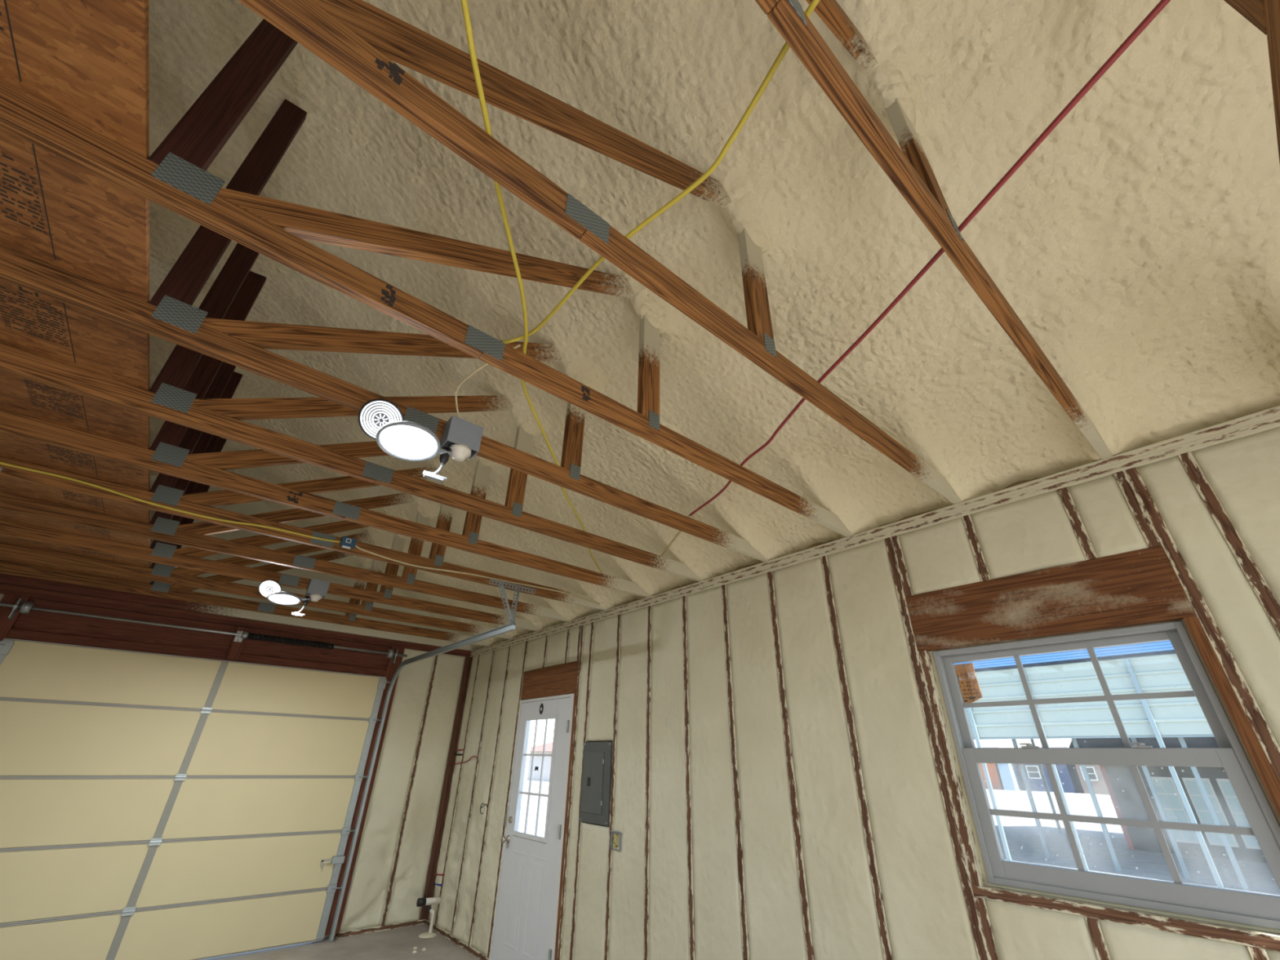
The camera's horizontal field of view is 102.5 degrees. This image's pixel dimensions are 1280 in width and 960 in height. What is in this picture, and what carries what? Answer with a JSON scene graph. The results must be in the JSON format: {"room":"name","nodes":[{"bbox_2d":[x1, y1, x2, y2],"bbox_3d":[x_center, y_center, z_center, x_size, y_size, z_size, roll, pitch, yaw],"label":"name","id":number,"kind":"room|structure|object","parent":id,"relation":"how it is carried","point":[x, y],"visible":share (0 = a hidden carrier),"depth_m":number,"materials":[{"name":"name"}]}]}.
{"room":"garage","nodes":[
{"label":"garage","id":0,"kind":"room"},
{"bbox_2d":[0,475,476,937],"bbox_3d":[-4.692,1.786,4.604,6.620,4.389,0.117,23,-35,-34],"label":"wall","id":1,"kind":"structure","parent":0,"point":[373,867],"depth_m":5.68,"materials":[{"name":"plastic"}]},
{"bbox_2d":[5,628,386,676],"bbox_3d":[-4.097,1.757,5.107,3.004,0.074,0.036,23,-35,-34],"label":"board","id":2,"kind":"object","parent":1,"relation":"attached to","point":[14,633],"visible":0.96,"depth_m":4.87,"materials":[{"name":"brown wood"}]},
{"bbox_2d":[225,626,249,660],"bbox_3d":[-4.044,1.640,5.162,0.100,0.315,0.036,23,-35,-34],"label":"pad","id":3,"kind":"object","parent":2,"relation":"attached to","point":[234,651],"visible":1,"depth_m":5.13,"materials":[{"name":"brown wood"}]},
{"bbox_2d":[0,598,407,664],"bbox_3d":[-4.052,1.556,5.113,3.380,0.160,0.128,23,-35,-34],"label":"spring","id":4,"kind":"object","parent":3,"relation":"attached to","point":[27,606],"visible":1,"depth_m":5.11,"materials":[{"name":"metal"}]},
{"bbox_2d":[12,598,391,669],"bbox_3d":[-4.119,1.623,5.213,3.004,0.262,0.050,23,-35,-34],"label":"header","id":5,"kind":"object","parent":1,"relation":"attached to","point":[35,620],"visible":0.7,"depth_m":4.95,"materials":[{"name":"brown wood"}]},
{"bbox_2d":[0,583,471,657],"bbox_3d":[-4.677,1.242,4.896,6.420,0.076,0.092,23,-35,-34],"label":"plate","id":6,"kind":"object","parent":1,"relation":"attached to","point":[35,593],"visible":0.91,"depth_m":5.11,"materials":[{"name":"brown wood"}]},
{"bbox_2d":[0,566,472,650],"bbox_3d":[-4.627,0.991,4.982,6.390,0.450,0.038,23,-35,-34],"label":"roof truss","id":7,"kind":"object","parent":6,"relation":"on","point":[5,579],"visible":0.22,"depth_m":5.10,"materials":[{"name":"brown wood"}]},
{"bbox_2d":[324,646,404,935],"bbox_3d":[-2.934,3.167,5.525,0.146,2.636,0.089,23,-35,-34],"label":"post","id":8,"kind":"object","parent":1,"relation":"attached to","point":[391,669],"visible":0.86,"depth_m":5.40,"materials":[{"name":"brown wood"}]},
{"bbox_2d":[328,578,536,941],"bbox_3d":[-1.987,2.580,4.491,0.410,2.772,2.943,23,-35,-34],"label":"door track","id":9,"kind":"object","parent":8,"relation":"attached to","point":[511,626],"visible":1,"depth_m":4.98,"materials":[{"name":"metal"}]},
{"bbox_2d":[0,637,391,959],"bbox_3d":[-4.089,2.797,4.505,3.134,2.318,0.106,23,-35,-34],"label":"garage door","id":10,"kind":"structure","parent":9,"relation":"attached to","point":[153,806],"depth_m":4.47,"materials":[{"name":"metal"}]},
{"bbox_2d":[203,924,480,959],"bbox_3d":[-1.918,2.141,0.635,6.640,0.120,8.851,23,-35,-34],"label":"floor","id":11,"kind":"structure","parent":0,"point":[397,944],"depth_m":4.64,"materials":[{"name":"concrete"}]},
{"bbox_2d":[335,919,425,937],"bbox_3d":[-2.599,4.505,5.172,0.829,0.038,0.089,23,-35,-34],"label":"plate","id":12,"kind":"object","parent":11,"relation":"on","point":[377,928],"visible":0.78,"depth_m":5.11,"materials":[{"name":"brown wood"}]},
{"bbox_2d":[380,654,438,926],"bbox_3d":[-2.578,3.328,5.805,0.038,2.636,0.089,23,-35,-34],"label":"stud","id":13,"kind":"object","parent":12,"relation":"on","point":[402,829],"visible":0.52,"depth_m":5.66,"materials":[{"name":"brown wood"}]},
{"bbox_2d":[418,906,436,937],"bbox_3d":[-2.076,4.361,5.077,0.169,0.222,0.169,23,-35,-34],"label":"stub","id":14,"kind":"object","parent":11,"relation":"on","point":[426,935],"visible":1,"depth_m":5.07,"materials":[{"name":"white plastic"}]},
{"bbox_2d":[424,919,489,959],"bbox_3d":[-1.736,4.373,4.894,0.089,0.038,1.500,23,-35,-34],"label":"plate","id":15,"kind":"object","parent":11,"relation":"on","point":[473,951],"visible":0.49,"depth_m":4.78,"materials":[{"name":"brown wood"}]},
{"bbox_2d":[419,656,472,920],"bbox_3d":[-2.218,3.457,6.027,0.143,2.636,0.153,23,-35,-34],"label":"post","id":16,"kind":"object","parent":15,"relation":"on","point":[435,852],"visible":0.6,"depth_m":5.91,"materials":[{"name":"brown wood"}]},
{"bbox_2d":[432,882,443,886],"bbox_3d":[-2.131,4.262,5.409,0.018,0.038,0.232,23,-35,-34],"label":"tube","id":17,"kind":"object","parent":16,"relation":"attached to","point":[433,883],"visible":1,"depth_m":5.40,"materials":[{"name":"plastic"}]},
{"bbox_2d":[434,873,444,875],"bbox_3d":[-2.129,4.189,5.449,0.018,0.045,0.232,23,-35,-34],"label":"tube","id":18,"kind":"object","parent":16,"relation":"attached to","point":[436,874],"visible":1,"depth_m":5.43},
{"bbox_2d":[435,654,479,925],"bbox_3d":[-2.012,3.365,5.851,0.089,2.636,0.038,23,-35,-34],"label":"stud","id":19,"kind":"object","parent":15,"relation":"on","point":[473,689],"visible":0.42,"depth_m":5.75,"materials":[{"name":"brown wood"}]},
{"bbox_2d":[450,649,495,935],"bbox_3d":[-1.750,3.221,5.576,0.089,2.636,0.038,23,-35,-34],"label":"stud","id":20,"kind":"object","parent":15,"relation":"on","point":[493,655],"visible":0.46,"depth_m":5.44,"materials":[{"name":"brown wood"}]},
{"bbox_2d":[451,755,477,764],"bbox_3d":[-1.999,3.190,5.839,0.018,0.100,0.658,23,-35,-34],"label":"wire","id":21,"kind":"object","parent":20,"relation":"attached to","point":[473,756],"visible":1,"depth_m":5.79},
{"bbox_2d":[468,645,511,946],"bbox_3d":[-1.488,3.078,5.301,0.089,2.636,0.038,23,-35,-34],"label":"stud","id":22,"kind":"object","parent":15,"relation":"on","point":[509,647],"visible":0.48,"depth_m":5.15,"materials":[{"name":"brown wood"}]},
{"bbox_2d":[487,640,528,958],"bbox_3d":[-1.238,2.941,5.038,0.089,2.636,0.038,23,-35,-34],"label":"stud","id":23,"kind":"object","parent":15,"relation":"on","point":[526,642],"visible":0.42,"depth_m":4.93,"materials":[{"name":"brown wood"}]},
{"bbox_3d":[1.373,2.668,1.634,0.089,0.038,6.128,23,-35,-34],"label":"plate","id":24,"kind":"object","parent":11,"relation":"on","visible":0},
{"bbox_2d":[554,693,576,959],"bbox_3d":[-0.572,2.837,4.190,0.089,2.032,0.038,23,-35,-34],"label":"stud","id":25,"kind":"object","parent":24,"relation":"on","point":[575,694],"visible":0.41,"depth_m":4.15,"materials":[{"name":"brown wood"}]},
{"bbox_2d":[556,624,584,959],"bbox_3d":[-0.541,2.559,4.308,0.089,2.636,0.038,23,-35,-34],"label":"stud","id":26,"kind":"object","parent":24,"relation":"on","point":[562,915],"visible":0.41,"depth_m":4.22,"materials":[{"name":"brown wood"}]},
{"bbox_2d":[569,622,594,959],"bbox_3d":[-0.438,2.502,4.200,0.089,2.636,0.038,23,-35,-34],"label":"stud","id":27,"kind":"object","parent":24,"relation":"on","point":[575,899],"visible":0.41,"depth_m":4.04,"materials":[{"name":"brown wood"}]},
{"bbox_2d":[604,613,621,959],"bbox_3d":[-0.176,2.358,3.925,0.089,2.636,0.038,23,-35,-34],"label":"stud","id":28,"kind":"object","parent":24,"relation":"on","point":[614,747],"visible":0.41,"depth_m":3.88,"materials":[{"name":"brown wood"}]},
{"bbox_2d":[610,830,621,850],"bbox_3d":[-0.161,2.600,3.706,0.064,0.112,0.116,23,-35,-34],"label":"outlet box","id":29,"kind":"object","parent":28,"relation":"attached to","point":[612,838],"visible":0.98,"depth_m":3.70,"materials":[{"name":"grey plastic"}]},
{"bbox_2d":[644,605,651,959],"bbox_3d":[0.086,2.215,3.650,0.089,2.636,0.038,23,-35,-34],"label":"stud","id":30,"kind":"object","parent":24,"relation":"on","point":[649,629],"visible":0.41,"depth_m":3.61,"materials":[{"name":"brown wood"}]},
{"bbox_2d":[682,595,694,959],"bbox_3d":[0.348,2.071,3.375,0.089,2.636,0.038,23,-35,-34],"label":"stud","id":31,"kind":"object","parent":24,"relation":"on","point":[691,897],"visible":0.45,"depth_m":3.35,"materials":[{"name":"brown wood"}]},
{"bbox_2d":[721,584,749,959],"bbox_3d":[0.611,1.927,3.100,0.089,2.636,0.038,23,-35,-34],"label":"stud","id":32,"kind":"object","parent":24,"relation":"on","point":[732,730],"visible":0.48,"depth_m":3.11,"materials":[{"name":"brown wood"}]},
{"bbox_2d":[767,570,813,959],"bbox_3d":[0.873,1.783,2.825,0.089,2.636,0.038,23,-35,-34],"label":"stud","id":33,"kind":"object","parent":24,"relation":"on","point":[803,892],"visible":0.48,"depth_m":2.85,"materials":[{"name":"brown wood"}]},
{"bbox_2d":[821,555,892,959],"bbox_3d":[1.135,1.639,2.550,0.089,2.636,0.038,23,-35,-34],"label":"stud","id":34,"kind":"object","parent":24,"relation":"on","point":[886,946],"visible":0.48,"depth_m":2.60,"materials":[{"name":"brown wood"}]},
{"bbox_2d":[884,537,988,959],"bbox_3d":[1.398,1.495,2.275,0.089,2.636,0.038,23,-35,-34],"label":"stud","id":35,"kind":"object","parent":24,"relation":"on","point":[980,948],"visible":0.59,"depth_m":2.34,"materials":[{"name":"brown wood"}]},
{"bbox_2d":[917,650,999,959],"bbox_3d":[1.416,1.752,2.102,0.089,2.020,0.038,23,-35,-34],"label":"stud","id":36,"kind":"object","parent":24,"relation":"on","point":[969,846],"visible":0.76,"depth_m":2.26,"materials":[{"name":"brown wood"}]},
{"bbox_2d":[1084,916,1111,959],"bbox_3d":[1.645,2.049,1.620,0.089,1.048,0.038,23,-35,-34],"label":"stud","id":37,"kind":"object","parent":24,"relation":"on","point":[1093,925],"visible":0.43,"depth_m":1.82,"materials":[{"name":"brown wood"}]},
{"bbox_2d":[1124,466,1279,782],"bbox_3d":[2.077,1.123,1.562,0.089,2.636,0.038,23,-35,-34],"label":"stud","id":38,"kind":"object","parent":24,"relation":"on","point":[1244,695],"visible":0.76,"depth_m":1.85,"materials":[{"name":"brown wood"}]},
{"bbox_2d":[1177,451,1279,636],"bbox_3d":[2.185,1.064,1.450,0.089,2.636,0.038,23,-35,-34],"label":"stud","id":39,"kind":"object","parent":24,"relation":"on","point":[1255,579],"visible":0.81,"depth_m":1.87,"materials":[{"name":"brown wood"}]},
{"bbox_2d":[1182,615,1279,818],"bbox_3d":[2.047,1.406,1.441,0.089,2.020,0.038,23,-35,-34],"label":"stud","id":40,"kind":"object","parent":24,"relation":"on","point":[1242,725],"visible":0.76,"depth_m":1.74,"materials":[{"name":"brown wood"}]},
{"bbox_2d":[1246,946,1269,959],"bbox_3d":[1.907,1.905,1.345,0.089,1.048,0.038,23,-35,-34],"label":"stud","id":41,"kind":"object","parent":24,"relation":"on","point":[1256,953],"visible":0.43,"depth_m":1.56,"materials":[{"name":"brown wood"}]},
{"bbox_2d":[971,885,1279,951],"bbox_3d":[1.732,1.529,1.799,0.090,0.038,1.015,23,-35,-34],"label":"window sill","id":42,"kind":"structure","parent":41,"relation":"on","point":[1260,939],"depth_m":1.76,"materials":[{"name":"brown wood"}]},
{"bbox_3d":[-6.280,2.954,2.473,2.360,0.038,0.089,23,-35,-34],"label":"plate","id":43,"kind":"object","parent":11,"relation":"on","visible":0},
{"bbox_2d":[0,593,30,640],"bbox_3d":[-5.341,2.153,3.760,0.146,2.636,0.089,23,-35,-34],"label":"post","id":44,"kind":"object","parent":43,"relation":"on","point":[6,624],"visible":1,"depth_m":4.29,"materials":[{"name":"brown wood"}]},
{"bbox_2d":[148,0,1279,648],"bbox_3d":[-1.877,-1.030,2.428,7.270,1.654,8.981,23,-35,-34],"label":"ceiling","id":45,"kind":"structure","parent":0,"point":[1137,245],"depth_m":2.12,"materials":[{"name":"plastic"}]},
{"bbox_2d":[428,426,1279,959],"bbox_3d":[0.568,1.894,3.186,0.117,3.050,8.721,23,-35,-34],"label":"wall","id":46,"kind":"structure","parent":0,"point":[926,915],"depth_m":2.83,"materials":[{"name":"plastic"}]},
{"bbox_2d":[416,897,440,906],"bbox_3d":[-2.129,4.279,5.217,0.257,0.074,0.068,23,-35,-34],"label":"drain pipe","id":47,"kind":"object","parent":46,"relation":"attached to","point":[433,900],"visible":0.88,"depth_m":5.18,"materials":[{"name":"white plastic"}]},
{"bbox_2d":[480,803,487,814],"bbox_3d":[-1.581,3.325,5.192,0.011,0.098,0.136,25,-36,-36],"label":"wire loop","id":48,"kind":"object","parent":46,"relation":"attached to","point":[482,803],"visible":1,"depth_m":5.20,"materials":[{"name":"grey metal"}]},
{"bbox_2d":[488,693,573,959],"bbox_3d":[-0.931,3.033,4.525,0.164,2.069,1.016,23,-35,-34],"label":"door","id":49,"kind":"structure","parent":46,"relation":"in","point":[525,926],"depth_m":4.41,"materials":[{"name":"white plastic"}]},
{"bbox_2d":[520,660,578,700],"bbox_3d":[-0.890,1.991,5.070,0.044,0.278,1.041,23,-35,-34],"label":"header","id":50,"kind":"object","parent":46,"relation":"attached to","point":[559,679],"depth_m":5.02,"materials":[{"name":"brown wood"}]},
{"bbox_2d":[542,635,548,667],"bbox_3d":[-0.940,1.774,5.303,0.089,0.322,0.038,23,-35,-34],"label":"stud","id":51,"kind":"object","parent":50,"relation":"on","point":[546,638],"visible":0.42,"depth_m":5.27,"materials":[{"name":"brown wood"}]},
{"bbox_2d":[564,628,569,663],"bbox_3d":[-0.678,1.630,5.028,0.089,0.322,0.038,23,-35,-34],"label":"stud","id":52,"kind":"object","parent":50,"relation":"on","point":[568,630],"visible":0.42,"depth_m":5.00,"materials":[{"name":"brown wood"}]},
{"bbox_2d":[576,625,581,660],"bbox_3d":[-0.543,1.556,4.887,0.089,0.322,0.038,23,-35,-34],"label":"stud","id":53,"kind":"object","parent":50,"relation":"on","point":[580,627],"visible":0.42,"depth_m":4.86,"materials":[{"name":"brown wood"}]},
{"bbox_2d":[579,741,613,826],"bbox_3d":[-0.326,2.395,4.080,0.098,0.558,0.372,23,-35,-34],"label":"breaker panel","id":54,"kind":"object","parent":46,"relation":"attached to","point":[595,799],"visible":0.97,"depth_m":4.04,"materials":[{"name":"grey paint"}]},
{"bbox_2d":[470,405,1279,657],"bbox_3d":[0.618,0.747,3.768,0.090,0.076,8.631,23,-35,-34],"label":"plate","id":55,"kind":"object","parent":46,"relation":"on","point":[1268,419],"visible":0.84,"depth_m":2.56,"materials":[{"name":"brown wood"}]},
{"bbox_2d":[0,484,489,646],"bbox_3d":[-4.298,0.357,4.965,6.505,1.560,0.040,23,-35,-34],"label":"roof truss","id":56,"kind":"object","parent":55,"relation":"on","point":[155,588],"visible":0.59,"depth_m":4.91,"materials":[{"name":"brown wood"}]},
{"bbox_2d":[0,437,511,639],"bbox_3d":[-3.905,0.141,4.552,6.505,1.560,0.040,23,-35,-34],"label":"roof truss","id":57,"kind":"object","parent":55,"relation":"on","point":[157,572],"visible":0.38,"depth_m":4.45,"materials":[{"name":"brown wood"}]},
{"bbox_2d":[0,435,540,631],"bbox_3d":[-3.512,-0.075,4.139,6.505,1.560,0.040,23,-35,-34],"label":"roof truss","id":58,"kind":"object","parent":55,"relation":"on","point":[159,552],"visible":0.62,"depth_m":4.08,"materials":[{"name":"brown wood"}]},
{"bbox_2d":[0,475,150,584],"bbox_3d":[-4.184,0.366,3.550,1.219,0.019,2.816,23,-35,-34],"label":"sheet","id":59,"kind":"object","parent":58,"relation":"on","point":[9,486],"visible":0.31,"depth_m":3.36,"materials":[{"name":"brown wood"}]},
{"bbox_2d":[257,578,330,616],"bbox_3d":[-2.796,0.919,4.133,0.471,0.308,0.229,23,-35,-34],"label":"ceiling lamp","id":60,"kind":"object","parent":58,"relation":"attached to","point":[271,589],"visible":1,"depth_m":4.11,"materials":[{"name":"grey plastic"}]},
{"bbox_2d":[268,594,298,604],"bbox_3d":[-2.832,0.948,4.085,0.205,0.035,0.202,23,-35,-34],"label":"diffuser","id":61,"kind":"object","parent":60,"relation":"attached to","point":[275,598],"depth_m":4.07,"materials":[{"name":"white plastic"}]},
{"bbox_2d":[0,371,570,622],"bbox_3d":[-3.118,-0.290,3.727,6.505,1.560,0.040,23,-35,-34],"label":"roof truss","id":62,"kind":"object","parent":55,"relation":"on","point":[161,527],"visible":0.69,"depth_m":3.70,"materials":[{"name":"brown wood"}]},
{"bbox_2d":[0,361,606,610],"bbox_3d":[-2.725,-0.506,3.314,6.505,1.560,0.040,23,-35,-34],"label":"roof truss","id":63,"kind":"object","parent":55,"relation":"on","point":[162,491],"visible":0.7,"depth_m":3.25,"materials":[{"name":"brown wood"}]},
{"bbox_2d":[0,462,340,542],"bbox_3d":[-2.832,0.089,2.856,2.131,0.052,0.024,23,-35,-34],"label":"cable","id":64,"kind":"object","parent":63,"relation":"attached to","point":[1,463],"visible":1,"depth_m":2.91,"materials":[{"name":"yellow plastic"}]},
{"bbox_2d":[339,536,357,549],"bbox_3d":[-1.978,0.430,3.477,0.090,0.074,0.046,23,-35,-34],"label":"cable box","id":65,"kind":"object","parent":63,"relation":"attached to","point":[349,543],"visible":1,"depth_m":3.46,"materials":[{"name":"blue plastic"}]},
{"bbox_2d":[355,545,599,604],"bbox_3d":[-1.157,0.795,4.085,2.082,0.071,0.024,23,-35,-34],"label":"cable","id":66,"kind":"object","parent":63,"relation":"attached to","point":[356,546],"visible":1,"depth_m":3.96,"materials":[{"name":"plastic"}]},
{"bbox_2d":[0,271,651,597],"bbox_3d":[-2.331,-0.722,2.902,6.505,1.560,0.040,23,-35,-34],"label":"roof truss","id":67,"kind":"object","parent":55,"relation":"on","point":[164,455],"visible":0.86,"depth_m":2.81,"materials":[{"name":"brown wood"}]},
{"bbox_2d":[0,243,703,581],"bbox_3d":[-1.938,-0.938,2.489,6.505,1.560,0.040,23,-35,-34],"label":"roof truss","id":68,"kind":"object","parent":55,"relation":"on","point":[166,399],"visible":0.69,"depth_m":2.42,"materials":[{"name":"brown wood"}]},
{"bbox_2d":[0,128,150,491],"bbox_3d":[-2.487,-0.564,1.771,1.219,0.019,2.436,23,-35,-34],"label":"sheet","id":69,"kind":"object","parent":68,"relation":"on","point":[55,211],"visible":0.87,"depth_m":1.69,"materials":[{"name":"brown wood"}]},
{"bbox_2d":[0,98,769,561],"bbox_3d":[-1.544,-1.154,2.076,6.505,1.560,0.040,23,-35,-34],"label":"roof truss","id":70,"kind":"object","parent":55,"relation":"on","point":[170,315],"visible":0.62,"depth_m":1.97,"materials":[{"name":"brown wood"}]},
{"bbox_2d":[358,398,483,482],"bbox_3d":[-0.863,-0.174,2.045,0.471,0.308,0.229,23,-35,-34],"label":"ceiling lamp","id":71,"kind":"object","parent":70,"relation":"attached to","point":[381,420],"visible":1,"depth_m":2.01,"materials":[{"name":"grey plastic"}]},
{"bbox_2d":[379,425,436,458],"bbox_3d":[-0.899,-0.145,1.997,0.205,0.035,0.202,23,-35,-34],"label":"diffuser","id":72,"kind":"object","parent":71,"relation":"attached to","point":[399,442],"depth_m":1.99,"materials":[{"name":"white plastic"}]},
{"bbox_2d":[454,343,520,418],"bbox_3d":[-0.646,-0.379,2.021,0.108,0.044,0.580,21,-34,-31],"label":"cable","id":73,"kind":"object","parent":71,"relation":"attached to","point":[519,344],"visible":0.7,"depth_m":2.00,"materials":[{"name":"yellow plastic"}]},
{"bbox_2d":[651,515,690,568],"bbox_3d":[0.201,0.443,3.514,0.024,0.030,1.008,7,-29,-10],"label":"cable","id":74,"kind":"object","parent":70,"relation":"on","point":[679,531],"visible":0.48,"depth_m":3.45,"materials":[{"name":"red plastic"}]},
{"bbox_2d":[0,18,853,537],"bbox_3d":[-1.151,-1.369,1.664,6.505,1.560,0.040,23,-35,-34],"label":"roof truss","id":75,"kind":"object","parent":55,"relation":"on","point":[175,177],"visible":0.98,"depth_m":1.54,"materials":[{"name":"brown wood"}]},
{"bbox_2d":[237,0,963,504],"bbox_3d":[-0.757,-1.585,1.251,6.505,1.560,0.040,23,-35,-34],"label":"roof truss","id":76,"kind":"object","parent":55,"relation":"on","point":[360,40],"visible":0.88,"depth_m":1.31,"materials":[{"name":"brown wood"}]},
{"bbox_2d":[460,0,602,572],"bbox_3d":[-0.389,-0.137,2.483,0.146,0.037,3.689,1,-29,1],"label":"cable","id":77,"kind":"object","parent":76,"relation":"on","point":[464,2],"visible":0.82,"depth_m":1.39,"materials":[{"name":"yellow plastic"}]},
{"bbox_2d":[502,0,819,343],"bbox_3d":[0.020,-0.768,1.309,0.212,0.039,1.806,23,-35,-34],"label":"cable","id":78,"kind":"object","parent":76,"relation":"on","point":[813,4],"visible":0.77,"depth_m":1.29,"materials":[{"name":"yellow plastic"}]},
{"bbox_2d":[755,0,1112,459],"bbox_3d":[-0.364,-1.801,0.839,6.505,1.560,0.040,23,-35,-34],"label":"roof truss","id":79,"kind":"object","parent":55,"relation":"on","point":[908,168],"visible":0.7,"depth_m":1.34,"materials":[{"name":"brown wood"}]},
{"bbox_2d":[0,0,149,159],"bbox_3d":[-0.913,-1.427,0.121,1.219,0.019,2.436,23,-35,-34],"label":"sheet","id":80,"kind":"object","parent":79,"relation":"on","point":[86,62],"visible":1,"depth_m":1.09,"materials":[{"name":"brown wood"}]},
{"bbox_2d":[688,0,1170,515],"bbox_3d":[0.696,-0.384,1.962,0.061,0.021,2.651,9,-29,-14],"label":"cable","id":81,"kind":"object","parent":79,"relation":"on","point":[1162,4],"visible":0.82,"depth_m":1.28,"materials":[{"name":"red plastic"}]},
{"bbox_2d":[1223,0,1279,163],"bbox_3d":[0.030,-2.017,0.426,6.505,1.560,0.040,23,-35,-34],"label":"roof truss","id":82,"kind":"object","parent":55,"relation":"on","point":[1264,15],"visible":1,"depth_m":1.02,"materials":[{"name":"brown wood"}]},
{"bbox_2d":[905,545,1279,933],"bbox_3d":[1.756,0.986,2.105,0.117,1.209,1.015,23,-35,-34],"label":"window","id":83,"kind":"structure","parent":46,"relation":"in","point":[1257,911],"depth_m":2.06,"materials":[{"name":"grey plastic"}]},
{"bbox_2d":[891,534,912,596],"bbox_3d":[1.445,0.473,2.798,0.089,0.338,0.038,23,-35,-34],"label":"stud","id":84,"kind":"object","parent":83,"relation":"on","point":[895,541],"visible":0.58,"depth_m":2.77,"materials":[{"name":"brown wood"}]},
{"bbox_2d":[954,662,982,702],"bbox_3d":[1.566,0.988,2.478,0.012,0.187,0.125,23,-35,-34],"label":"scrap","id":85,"kind":"object","parent":83,"relation":"attached to","point":[971,691],"visible":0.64,"depth_m":2.46,"materials":[{"name":"brown"}]},
{"bbox_2d":[961,514,990,581],"bbox_3d":[1.683,0.343,2.549,0.089,0.338,0.038,23,-35,-34],"label":"stud","id":86,"kind":"object","parent":83,"relation":"on","point":[974,542],"visible":0.58,"depth_m":2.52,"materials":[{"name":"brown wood"}]},
{"bbox_2d":[1057,486,1097,559],"bbox_3d":[1.945,0.199,2.273,0.089,0.338,0.038,23,-35,-34],"label":"stud","id":87,"kind":"object","parent":83,"relation":"on","point":[1081,533],"visible":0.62,"depth_m":2.24,"materials":[{"name":"brown wood"}]},
{"bbox_2d":[1113,470,1161,547],"bbox_3d":[2.075,0.128,2.137,0.089,0.338,0.038,23,-35,-34],"label":"stud","id":88,"kind":"object","parent":83,"relation":"on","point":[1127,490],"visible":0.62,"depth_m":2.11,"materials":[{"name":"brown wood"}]},
{"label":"outside","id":89,"kind":"structure","parent":0,"visible":0},
{"bbox_2d":[521,779,1279,896],"bbox_3d":[20.825,19.761,31.687,240.000,0.100,210.000,23,-35,-34],"label":"ground","id":90,"kind":"structure","parent":89,"point":[1019,832],"depth_m":13.15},
{"bbox_2d":[518,720,533,831],"bbox_3d":[-5.147,6.978,13.235,3.050,3.700,4.400,23,-35,-34],"label":"house","id":91,"kind":"structure","parent":90,"relation":"on","point":[531,722],"depth_m":12.28,"materials":[{"name":"white plastic"}]},
{"bbox_2d":[527,742,552,781],"bbox_3d":[-3.763,25.063,46.097,11.200,3.400,10.800,23,-35,-34],"label":"brick house","id":92,"kind":"structure","parent":90,"relation":"on","point":[548,746],"depth_m":44.20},
{"bbox_2d":[978,746,1004,789],"bbox_3d":[33.801,27.372,48.910,4.600,3.500,1.610,23,-35,-34],"label":"storage shed","id":93,"kind":"object","parent":90,"relation":"on","point":[993,768],"visible":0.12,"depth_m":47.28,"materials":[{"name":"paint"}]},
{"bbox_2d":[996,763,1025,790],"bbox_3d":[34.150,26.484,47.159,4.600,3.400,0.960,23,-35,-34],"label":"storage shed","id":94,"kind":"object","parent":90,"relation":"on","point":[1012,780],"visible":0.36,"depth_m":45.87,"materials":[{"name":"paint"}]},
{"bbox_2d":[1017,746,1084,792],"bbox_3d":[36.657,25.806,45.915,4.600,3.500,3.660,23,-35,-34],"label":"storage shed","id":95,"kind":"object","parent":90,"relation":"on","point":[1069,776],"visible":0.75,"depth_m":44.34,"materials":[{"name":"paint"}]},
{"bbox_2d":[1075,764,1109,794],"bbox_3d":[39.207,24.408,43.242,4.600,3.500,3.160,23,-35,-34],"label":"storage shed","id":96,"kind":"object","parent":90,"relation":"on","point":[1095,773],"visible":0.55,"depth_m":42.19,"materials":[{"name":"paint"}]},
{"bbox_2d":[954,640,1249,891],"bbox_3d":[10.957,6.834,14.262,8.116,5.566,26.000,23,-35,-34],"label":"carport","id":97,"kind":"object","parent":90,"relation":"on","point":[1156,666],"visible":0.22,"depth_m":10.70,"materials":[{"name":"white metal"}]},
{"bbox_2d":[1068,737,1266,862],"bbox_3d":[16.794,7.144,11.910,4.520,3.000,9.900,23,-35,-34],"label":"parked vehicle","id":98,"kind":"object","parent":90,"relation":"on","point":[1129,803],"visible":0.48,"depth_m":12.70,"materials":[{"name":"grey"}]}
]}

